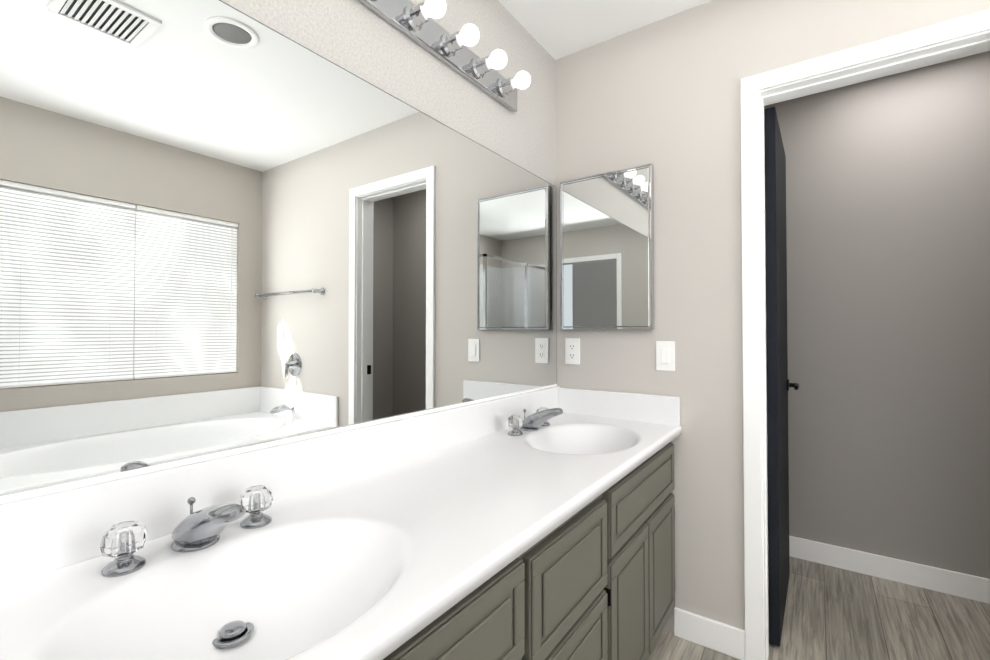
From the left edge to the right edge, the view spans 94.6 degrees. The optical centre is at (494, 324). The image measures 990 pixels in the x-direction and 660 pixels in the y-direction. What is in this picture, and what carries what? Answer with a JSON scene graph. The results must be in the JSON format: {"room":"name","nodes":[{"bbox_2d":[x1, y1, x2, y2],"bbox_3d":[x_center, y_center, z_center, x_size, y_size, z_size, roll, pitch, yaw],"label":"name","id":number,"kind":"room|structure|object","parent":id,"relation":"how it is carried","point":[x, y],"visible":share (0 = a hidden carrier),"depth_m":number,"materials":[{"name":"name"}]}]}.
{"room":"bathroom","nodes":[
{"label":"bathroom","id":0,"kind":"room"},
{"bbox_2d":[6,0,555,502],"bbox_3d":[-0.782,-0.028,0.698,0.120,2.440,3.520,-1,-1,35],"label":"wall","id":1,"kind":"structure","parent":0,"point":[362,40],"depth_m":1.50,"materials":[{"name":"paint"}]},
{"bbox_2d":[0,0,556,503],"bbox_3d":[-0.264,-0.188,1.324,0.006,0.916,1.896,-1,-1,35],"label":"vanity mirror","id":2,"kind":"object","parent":1,"relation":"attached to","point":[226,228],"visible":1,"depth_m":0.92,"materials":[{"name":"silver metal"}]},
{"bbox_2d":[358,0,530,112],"bbox_3d":[-0.244,-0.897,1.246,0.142,0.095,1.305,-1,-1,35],"label":"wall lamp","id":3,"kind":"object","parent":1,"relation":"attached to","point":[419,25],"visible":1,"depth_m":1.43,"materials":[{"name":"silver metal"}]},
{"bbox_2d":[498,0,710,59],"bbox_3d":[0.652,-1.282,0.392,2.840,0.060,4.640,-1,-1,35],"label":"ceiling","id":4,"kind":"structure","parent":0,"point":[556,29],"depth_m":1.83,"materials":[{"name":"white paint"}]},
{"bbox_2d":[555,0,989,632],"bbox_3d":[1.377,-0.017,1.403,2.840,2.440,0.120,-1,-1,35],"label":"wall","id":5,"kind":"structure","parent":0,"point":[663,96],"depth_m":1.75,"materials":[{"name":"grey paint"}]},
{"bbox_2d":[565,338,579,364],"bbox_3d":[0.347,0.120,2.048,0.072,0.117,0.008,-1,-1,35],"label":"outlet","id":6,"kind":"object","parent":5,"relation":"attached to","point":[572,350],"visible":1,"depth_m":2.04,"materials":[{"name":"white plastic"}]},
{"bbox_2d":[560,163,654,329],"bbox_3d":[0.469,-0.311,1.956,0.408,0.668,0.028,-1,-1,35],"label":"medicine cabinet mirror","id":7,"kind":"object","parent":5,"relation":"attached to","point":[607,251],"visible":0.98,"depth_m":1.93,"materials":[{"name":"silver metal"}]},
{"bbox_2d":[656,341,674,370],"bbox_3d":[0.676,0.125,1.815,0.072,0.117,0.010,-1,-1,35],"label":"light switch","id":8,"kind":"object","parent":5,"relation":"attached to","point":[665,355],"visible":1,"depth_m":1.81,"materials":[{"name":"white plastic"}]},
{"bbox_2d":[674,607,744,659],"bbox_3d":[-0.148,1.135,0.348,3.659,0.105,1.193,1,-1,-43],"label":"baseboard","id":9,"kind":"structure","parent":5,"relation":"attached to","point":[726,639],"depth_m":1.70,"materials":[{"name":"white wood"}]},
{"bbox_2d":[764,107,798,646],"bbox_3d":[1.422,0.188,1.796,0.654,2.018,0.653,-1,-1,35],"label":"room door","id":10,"kind":"structure","parent":5,"relation":"in","point":[778,384],"depth_m":1.73,"materials":[{"name":"black wood"}]},
{"bbox_2d":[740,9,989,659],"bbox_3d":[1.238,0.154,1.499,0.736,2.101,0.152,-1,-1,35],"label":"door frame","id":11,"kind":"structure","parent":5,"relation":"attached to","point":[751,87],"depth_m":1.62,"materials":[{"name":"white wood"}]},
{"bbox_2d":[648,556,989,659],"bbox_3d":[0.652,1.218,0.355,2.840,0.060,4.640,-1,-1,35],"label":"floor","id":12,"kind":"structure","parent":0,"point":[833,613],"depth_m":1.84,"materials":[{"name":"wood"}]},
{"bbox_2d":[0,386,681,659],"bbox_3d":[-0.028,0.734,1.175,0.545,0.930,1.848,-1,-1,35],"label":"bathroom vanity","id":13,"kind":"object","parent":12,"relation":"on","point":[537,525],"visible":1,"depth_m":0.85,"materials":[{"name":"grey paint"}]},
{"bbox_2d":[99,485,273,577],"bbox_3d":[-0.481,0.333,0.768,0.178,0.091,0.264,-1,-1,35],"label":"faucet","id":14,"kind":"object","parent":13,"relation":"on","point":[206,532],"depth_m":0.74,"materials":[{"name":"silver metal"}]},
{"bbox_2d":[507,407,563,436],"bbox_3d":[0.167,0.347,1.688,0.178,0.091,0.264,-1,-1,35],"label":"faucet","id":15,"kind":"object","parent":13,"relation":"on","point":[536,424],"depth_m":1.66,"materials":[{"name":"silver metal"}]},
{"bbox_2d":[764,51,989,578],"bbox_3d":[2.076,-0.006,2.135,1.740,2.440,0.120,-1,-1,35],"label":"wall","id":16,"kind":"structure","parent":0,"point":[888,248],"depth_m":2.18,"materials":[{"name":"grey paint"}]},
{"bbox_2d":[789,536,989,603],"bbox_3d":[2.037,1.160,2.062,1.500,0.105,0.017,-1,-1,35],"label":"baseboard","id":17,"kind":"structure","parent":16,"relation":"attached to","point":[967,586],"depth_m":2.14,"materials":[{"name":"white wood"}]}
]}

